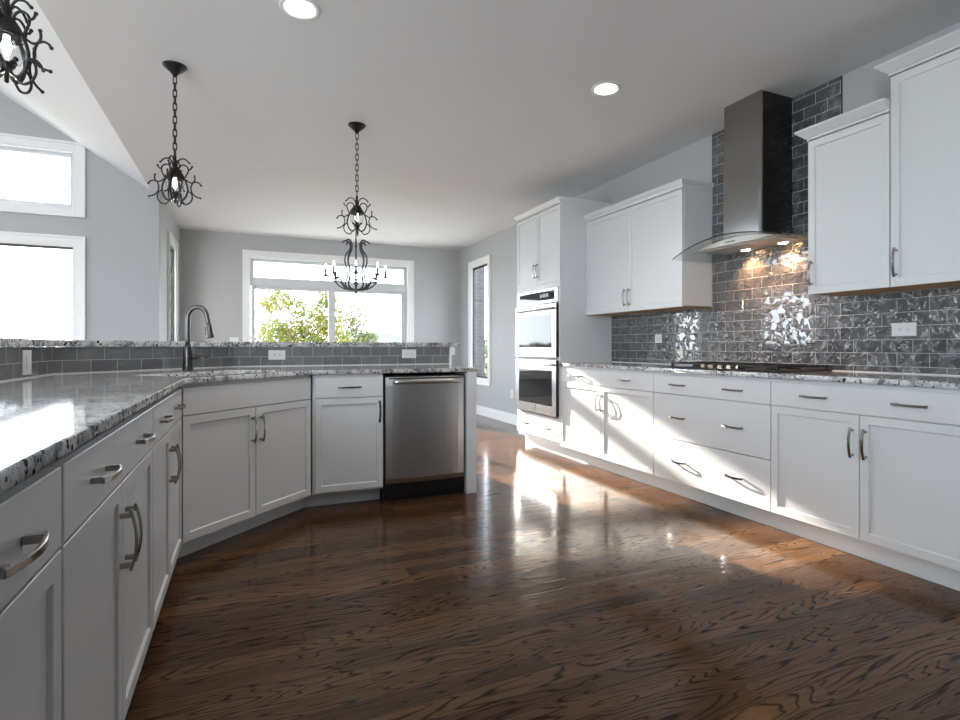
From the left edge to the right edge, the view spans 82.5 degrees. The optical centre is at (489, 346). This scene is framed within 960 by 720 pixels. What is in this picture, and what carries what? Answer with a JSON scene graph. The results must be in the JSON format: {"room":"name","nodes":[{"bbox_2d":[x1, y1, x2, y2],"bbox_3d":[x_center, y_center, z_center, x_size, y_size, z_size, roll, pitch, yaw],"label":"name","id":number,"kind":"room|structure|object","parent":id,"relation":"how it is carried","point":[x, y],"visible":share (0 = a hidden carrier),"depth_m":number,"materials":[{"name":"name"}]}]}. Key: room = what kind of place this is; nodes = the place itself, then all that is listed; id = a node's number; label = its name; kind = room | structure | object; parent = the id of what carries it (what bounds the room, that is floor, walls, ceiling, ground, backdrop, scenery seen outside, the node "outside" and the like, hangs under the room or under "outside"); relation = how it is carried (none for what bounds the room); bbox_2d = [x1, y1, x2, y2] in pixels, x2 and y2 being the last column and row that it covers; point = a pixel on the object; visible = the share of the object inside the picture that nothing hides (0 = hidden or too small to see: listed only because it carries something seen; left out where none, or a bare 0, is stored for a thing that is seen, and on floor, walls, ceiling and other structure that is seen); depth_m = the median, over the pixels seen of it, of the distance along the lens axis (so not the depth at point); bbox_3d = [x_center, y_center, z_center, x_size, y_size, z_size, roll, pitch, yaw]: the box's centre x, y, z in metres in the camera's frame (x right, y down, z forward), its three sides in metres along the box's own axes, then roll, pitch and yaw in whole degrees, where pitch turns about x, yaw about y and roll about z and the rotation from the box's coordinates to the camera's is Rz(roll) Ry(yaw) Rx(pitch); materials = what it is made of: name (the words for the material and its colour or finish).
{"room":"kitchen","nodes":[
{"label":"kitchen","id":0,"kind":"room"},
{"bbox_2d":[0,93,160,340],"bbox_3d":[-5.832,-1.063,4.981,4.892,4.256,0.150,0,0,-24],"label":"wall","id":1,"kind":"structure","parent":0,"point":[121,227],"depth_m":5.74,"materials":[{"name":"grey paint"}]},
{"bbox_2d":[0,133,85,217],"bbox_3d":[-4.929,-1.709,5.360,1.634,0.767,0.172,0,0,-24],"label":"window","id":2,"kind":"structure","parent":1,"relation":"in","point":[75,151],"depth_m":5.53,"materials":[{"name":"white paint"}]},
{"bbox_2d":[0,231,85,339],"bbox_3d":[-4.929,-0.270,5.360,1.634,1.724,0.172,0,0,-24],"label":"window","id":3,"kind":"structure","parent":1,"relation":"in","point":[77,244],"depth_m":5.59,"materials":[{"name":"white paint"}]},
{"bbox_2d":[161,196,179,340],"bbox_3d":[-4.042,-0.307,6.901,0.060,2.744,1.903,0,0,-24],"label":"wall","id":4,"kind":"structure","parent":0,"point":[168,222],"depth_m":6.38,"materials":[{"name":"grey paint"}]},
{"bbox_2d":[167,230,177,340],"bbox_3d":[-4.019,-0.398,6.900,0.082,1.979,0.859,0,0,-24],"label":"window","id":5,"kind":"structure","parent":4,"relation":"in","point":[172,244],"depth_m":7.12,"materials":[{"name":"white paint"}]},
{"bbox_2d":[0,347,454,381],"bbox_3d":[-1.490,0.532,1.918,2.169,1.065,6.313,0,0,2],"label":"wall","id":6,"kind":"structure","parent":0,"point":[46,361],"depth_m":3.74,"materials":[{"name":"grey tile"}]},
{"bbox_2d":[22,350,31,374],"bbox_3d":[-2.219,0.075,2.625,0.009,0.118,0.112,0,0,-24],"label":"light switch","id":7,"kind":"object","parent":6,"relation":"attached to","point":[26,354],"visible":1,"depth_m":2.61,"materials":[{"name":"white plastic"}]},
{"bbox_2d":[0,338,459,346],"bbox_3d":[-1.590,-0.020,1.974,2.429,0.038,6.592,0,0,2],"label":"bar ledge","id":8,"kind":"object","parent":6,"relation":"on","point":[4,342],"visible":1,"depth_m":3.82,"materials":[{"name":"stone"}]},
{"bbox_2d":[268,350,284,359],"bbox_3d":[-1.663,0.063,4.285,0.124,0.074,0.009,0,0,-24],"label":"wall outlet","id":9,"kind":"object","parent":6,"relation":"attached to","point":[272,354],"visible":1,"depth_m":4.28,"materials":[{"name":"white plastic"}]},
{"bbox_2d":[402,349,415,357],"bbox_3d":[-0.692,0.059,4.717,0.124,0.074,0.009,0,0,-24],"label":"wall outlet","id":10,"kind":"object","parent":6,"relation":"attached to","point":[410,353],"visible":1,"depth_m":4.72,"materials":[{"name":"white plastic"}]},
{"bbox_2d":[180,229,457,365],"bbox_3d":[-2.501,-0.307,8.711,4.528,2.744,0.150,0,0,-24],"label":"wall","id":11,"kind":"structure","parent":0,"point":[210,261],"depth_m":8.14,"materials":[{"name":"grey paint"}]},
{"bbox_2d":[230,337,238,341],"bbox_3d":[-3.763,-0.083,8.062,0.120,0.118,0.009,0,0,-24],"label":"light switch","id":12,"kind":"object","parent":11,"relation":"attached to","point":[232,339],"visible":0.59,"depth_m":8.06,"materials":[{"name":"white plastic"}]},
{"bbox_2d":[242,249,413,341],"bbox_3d":[-2.488,-0.425,8.693,2.614,2.034,0.172,0,0,-24],"label":"window","id":13,"kind":"structure","parent":11,"relation":"in","point":[406,290],"depth_m":8.61,"materials":[{"name":"white paint"}]},
{"bbox_2d":[0,0,959,249],"bbox_3d":[-2.299,-2.480,2.425,9.270,1.703,11.800,0,0,-24],"label":"ceiling","id":14,"kind":"structure","parent":0,"point":[477,115],"depth_m":3.60,"materials":[{"name":"white paint"}]},
{"bbox_2d":[0,0,53,93],"bbox_3d":[-1.567,-1.264,1.776,0.219,0.829,0.219,0,0,-45],"label":"pendant light","id":15,"kind":"object","parent":14,"relation":"hanging from","point":[11,34],"visible":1,"depth_m":1.77,"materials":[{"name":"black metal"}]},
{"bbox_2d":[2,30,10,36],"bbox_3d":[-1.567,-1.026,1.776,0.024,0.028,0.024,0,0,0],"label":"bulb socket","id":16,"kind":"object","parent":15,"relation":"attached to","point":[5,34],"depth_m":1.77,"materials":[{"name":"white metal"}]},
{"bbox_2d":[147,60,201,206],"bbox_3d":[-1.879,-1.264,3.269,0.219,0.829,0.219,0,0,35],"label":"pendant light","id":17,"kind":"object","parent":14,"relation":"hanging from","point":[175,68],"visible":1,"depth_m":3.26,"materials":[{"name":"black metal"}]},
{"bbox_2d":[279,0,320,20],"bbox_3d":[-0.939,-1.675,2.710,0.196,0.007,0.196,0,0,-24],"label":"recessed light","id":18,"kind":"object","parent":14,"relation":"in","point":[303,10],"visible":1,"depth_m":2.72,"materials":[{"name":"white paint"}]},
{"bbox_2d":[323,230,387,293],"bbox_3d":[-1.637,-1.159,6.714,0.734,1.038,0.734,0,0,-36],"label":"chandelier","id":19,"kind":"object","parent":14,"relation":"hanging from","point":[349,251],"visible":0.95,"depth_m":6.65,"materials":[{"name":"black metal"}]},
{"bbox_2d":[336,121,376,235],"bbox_3d":[-1.002,-1.264,4.139,0.219,0.829,0.219,0,0,35],"label":"pendant light","id":20,"kind":"object","parent":14,"relation":"hanging from","point":[357,211],"visible":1,"depth_m":4.13,"materials":[{"name":"black metal"}]},
{"bbox_2d":[591,82,620,96],"bbox_3d":[0.759,-1.675,3.561,0.196,0.007,0.196,0,0,-24],"label":"recessed light","id":21,"kind":"object","parent":14,"relation":"in","point":[602,89],"visible":1,"depth_m":3.56,"materials":[{"name":"white paint"}]},
{"bbox_2d":[125,414,959,719],"bbox_3d":[-2.299,1.340,2.425,9.270,0.550,11.800,0,0,-24],"label":"floor","id":22,"kind":"structure","parent":0,"point":[562,587],"depth_m":2.15,"materials":[{"name":"brown wood"}]},
{"bbox_2d":[0,466,60,719],"bbox_3d":[-0.775,0.623,0.363,0.633,0.882,0.975,0,0,-24],"label":"base cabinet","id":23,"kind":"object","parent":22,"relation":"on","point":[30,510],"visible":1,"depth_m":0.79,"materials":[{"name":"white paint"}]},
{"bbox_2d":[47,407,155,719],"bbox_3d":[-1.172,0.623,1.256,0.633,0.882,0.975,0,0,-24],"label":"base cabinet","id":24,"kind":"object","parent":22,"relation":"on","point":[106,548],"visible":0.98,"depth_m":1.23,"materials":[{"name":"white paint"}]},
{"bbox_2d":[145,389,185,630],"bbox_3d":[-1.552,0.623,2.109,0.633,0.882,0.890,0,0,-24],"label":"base cabinet","id":25,"kind":"object","parent":22,"relation":"on","point":[167,411],"visible":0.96,"depth_m":2.17,"materials":[{"name":"white paint"}]},
{"bbox_2d":[177,375,310,558],"bbox_3d":[-1.520,0.623,3.197,0.538,0.882,1.007,0,0,21],"label":"base cabinet","id":26,"kind":"object","parent":22,"relation":"on","point":[246,444],"visible":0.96,"depth_m":3.01,"materials":[{"name":"white paint"}]},
{"bbox_2d":[304,373,382,506],"bbox_3d":[-1.064,0.623,3.873,0.507,0.882,0.633,0,0,-24],"label":"base cabinet","id":27,"kind":"object","parent":22,"relation":"on","point":[347,409],"visible":0.98,"depth_m":3.64,"materials":[{"name":"white paint"}]},
{"bbox_2d":[380,372,463,501],"bbox_3d":[-0.549,0.630,4.082,0.595,0.867,0.641,0,0,-24],"label":"dishwasher","id":28,"kind":"object","parent":22,"relation":"on","point":[423,413],"visible":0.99,"depth_m":3.83,"materials":[{"name":"silver metal"}]},
{"bbox_2d":[453,372,476,493],"bbox_3d":[-0.312,0.623,4.391,0.073,0.882,0.915,0,0,-24],"label":"end panel","id":29,"kind":"object","parent":22,"relation":"on","point":[470,378],"visible":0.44,"depth_m":3.97,"materials":[{"name":"white paint"}]},
{"bbox_2d":[514,196,612,456],"bbox_3d":[0.752,-0.191,5.805,0.640,2.510,0.958,0,0,-24],"label":"tall cabinet","id":30,"kind":"object","parent":22,"relation":"on","point":[551,235],"visible":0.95,"depth_m":5.40,"materials":[{"name":"white paint"}]},
{"bbox_2d":[515,287,558,417],"bbox_3d":[0.706,0.053,5.783,0.640,1.277,0.867,0,0,-24],"label":"double wall oven","id":31,"kind":"object","parent":30,"relation":"in","point":[537,314],"visible":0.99,"depth_m":5.62,"materials":[{"name":"silver metal"}]},
{"bbox_2d":[561,366,660,488],"bbox_3d":[1.205,0.623,4.780,0.633,0.882,1.316,0,0,-24],"label":"base cabinet","id":32,"kind":"object","parent":22,"relation":"on","point":[607,415],"visible":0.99,"depth_m":4.55,"materials":[{"name":"white paint"}]},
{"bbox_2d":[559,362,959,388],"bbox_3d":[1.829,0.165,3.417,0.614,0.029,4.313,0,0,-24],"label":"countertop","id":33,"kind":"structure","parent":32,"relation":"on","point":[912,380],"depth_m":3.00,"materials":[{"name":"stone"}]},
{"bbox_2d":[667,361,832,372],"bbox_3d":[1.726,0.130,3.723,0.500,0.040,0.910,0,0,-24],"label":"gas cooktop","id":34,"kind":"object","parent":33,"relation":"in","point":[735,366],"visible":1,"depth_m":3.51,"materials":[{"name":"black metal"}]},
{"bbox_2d":[654,371,779,529],"bbox_3d":[1.675,0.623,3.724,0.633,0.882,0.996,0,0,-24],"label":"base cabinet","id":35,"kind":"object","parent":22,"relation":"on","point":[712,433],"visible":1,"depth_m":3.52,"materials":[{"name":"white paint"}]},
{"bbox_2d":[771,378,959,590],"bbox_3d":[2.080,0.623,2.812,0.633,0.882,1.000,0,0,-24],"label":"base cabinet","id":36,"kind":"object","parent":22,"relation":"on","point":[871,472],"visible":1,"depth_m":2.66,"materials":[{"name":"white paint"}]},
{"bbox_3d":[-0.378,0.623,-0.530,0.633,0.882,0.975,0,0,-24],"label":"base cabinet","id":37,"kind":"object","parent":22,"relation":"on","visible":0},
{"bbox_2d":[0,364,478,493],"bbox_3d":[-0.480,0.165,1.808,2.520,0.029,5.495,0,0,-24],"label":"countertop","id":38,"kind":"structure","parent":37,"relation":"on","point":[44,419],"depth_m":1.60,"materials":[{"name":"stone"}]},
{"bbox_2d":[182,305,213,369],"bbox_3d":[-1.891,-0.062,3.555,0.194,0.425,0.068,0,0,-12],"label":"kitchen faucet","id":39,"kind":"object","parent":38,"relation":"on","point":[188,356],"visible":0.98,"depth_m":3.53,"materials":[{"name":"grey metal"}]},
{"bbox_2d":[458,22,959,414],"bbox_3d":[1.853,-0.307,4.190,0.068,2.744,11.650,0,0,-24],"label":"wall","id":40,"kind":"structure","parent":0,"point":[762,310],"depth_m":3.87,"materials":[{"name":"grey paint"}]},
{"bbox_2d":[468,255,490,385],"bbox_3d":[-0.139,-0.398,8.626,0.082,1.979,0.859,0,0,-24],"label":"window","id":41,"kind":"structure","parent":40,"relation":"in","point":[485,261],"depth_m":8.78,"materials":[{"name":"white paint"}]},
{"bbox_2d":[477,405,516,424],"bbox_3d":[0.149,0.995,7.936,0.015,0.140,3.420,0,0,-24],"label":"baseboard","id":42,"kind":"structure","parent":40,"relation":"attached to","point":[506,417],"depth_m":7.99,"materials":[{"name":"white paint"}]},
{"bbox_2d":[583,178,714,315],"bbox_3d":[1.340,-0.799,4.832,0.343,0.975,1.330,0,0,-24],"label":"upper cabinet","id":43,"kind":"object","parent":40,"relation":"attached to","point":[632,243],"visible":1,"depth_m":4.50,"materials":[{"name":"white paint"}]},
{"bbox_2d":[655,334,661,342],"bbox_3d":[1.507,-0.074,4.877,0.009,0.078,0.092,0,0,-24],"label":"wall outlet","id":44,"kind":"object","parent":40,"relation":"attached to","point":[658,337],"visible":1,"depth_m":4.87,"materials":[{"name":"white plastic"}]},
{"bbox_2d":[672,90,807,259],"bbox_3d":[1.757,-1.165,3.737,0.474,1.027,0.974,0,0,-24],"label":"range hood","id":45,"kind":"object","parent":40,"relation":"attached to","point":[758,159],"visible":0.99,"depth_m":3.65,"materials":[{"name":"metal"}]},
{"bbox_2d":[694,233,807,254],"bbox_3d":[1.806,-0.717,3.759,0.361,0.041,0.750,0,0,-24],"label":"hood","id":46,"kind":"object","parent":45,"relation":"attached to","point":[743,242],"depth_m":3.70,"materials":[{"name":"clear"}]},
{"bbox_2d":[713,76,840,307],"bbox_3d":[1.969,-0.993,3.850,0.001,1.371,1.021,0,0,-24],"label":"tile backsplash","id":47,"kind":"structure","parent":40,"relation":"attached to","point":[775,274],"depth_m":3.75,"materials":[{"name":"grey tile"}]},
{"bbox_2d":[612,287,959,374],"bbox_3d":[2.107,-0.079,3.541,0.001,0.458,4.313,0,0,-24],"label":"tile backsplash","id":48,"kind":"structure","parent":40,"relation":"attached to","point":[852,333],"depth_m":3.54,"materials":[{"name":"grey tile"}]},
{"bbox_2d":[794,98,920,295],"bbox_3d":[2.093,-0.799,3.124,0.355,0.975,0.505,0,0,-24],"label":"upper cabinet","id":49,"kind":"object","parent":40,"relation":"attached to","point":[849,153],"visible":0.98,"depth_m":3.04,"materials":[{"name":"white paint"}]},
{"bbox_2d":[892,322,916,335],"bbox_3d":[2.316,-0.098,3.058,0.009,0.074,0.126,0,0,-24],"label":"wall outlet","id":50,"kind":"object","parent":40,"relation":"attached to","point":[898,329],"visible":1,"depth_m":3.05,"materials":[{"name":"white plastic"}]},
{"bbox_2d":[905,326,909,331],"bbox_3d":[2.321,-0.098,3.038,0.002,0.033,0.029,0,0,-24],"label":"receptacle","id":51,"kind":"object","parent":50,"relation":"attached to","point":[907,328],"depth_m":3.04,"materials":[{"name":"white plastic"}]},
{"bbox_2d":[874,29,959,288],"bbox_3d":[2.300,-0.890,2.659,0.355,1.156,0.610,0,0,-24],"label":"upper cabinet","id":52,"kind":"object","parent":40,"relation":"attached to","point":[925,79],"visible":1,"depth_m":2.70,"materials":[{"name":"white paint"}]},
{"label":"outside","id":53,"kind":"structure","parent":0,"visible":0},
{"bbox_3d":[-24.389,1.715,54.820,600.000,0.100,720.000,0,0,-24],"label":"ground","id":54,"kind":"structure","parent":53,"visible":0},
{"bbox_2d":[250,296,287,340],"bbox_3d":[-8.470,-0.215,20.860,1.493,3.768,1.032,0,0,-24],"label":"sapling","id":55,"kind":"object","parent":54,"relation":"on","point":[262,308],"visible":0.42,"depth_m":20.73,"materials":[{"name":"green plant"}]},
{"bbox_2d":[257,290,349,341],"bbox_3d":[-5.824,-0.190,17.353,2.677,3.718,1.856,0,0,1],"label":"tree","id":56,"kind":"object","parent":54,"relation":"on","point":[307,333],"visible":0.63,"depth_m":17.11,"materials":[{"name":"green plant"}]},
{"bbox_2d":[335,300,379,341],"bbox_3d":[-5.131,-0.069,20.934,1.875,3.476,1.181,0,0,-24],"label":"tree","id":57,"kind":"object","parent":54,"relation":"on","point":[361,336],"visible":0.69,"depth_m":20.81,"materials":[{"name":"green plant"}]},
{"bbox_2d":[356,333,400,341],"bbox_3d":[-23.141,-0.635,112.289,12.400,4.600,9.200,0,0,-24],"label":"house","id":58,"kind":"structure","parent":54,"relation":"on","point":[384,337],"depth_m":110.72,"materials":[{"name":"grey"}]},
{"bbox_2d":[475,267,484,375],"bbox_3d":[-0.465,-0.235,10.246,0.560,3.800,0.600,0,0,-24],"label":"brick pillar","id":59,"kind":"structure","parent":54,"relation":"on","point":[479,273],"depth_m":10.05,"materials":[{"name":"grey brick"}]},
{"bbox_2d":[485,339,486,375],"bbox_3d":[0.116,0.639,13.395,1.732,2.071,1.737,0,0,-24],"label":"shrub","id":60,"kind":"object","parent":54,"relation":"on","point":[485,339],"visible":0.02,"depth_m":13.32,"materials":[{"name":"green plant"}]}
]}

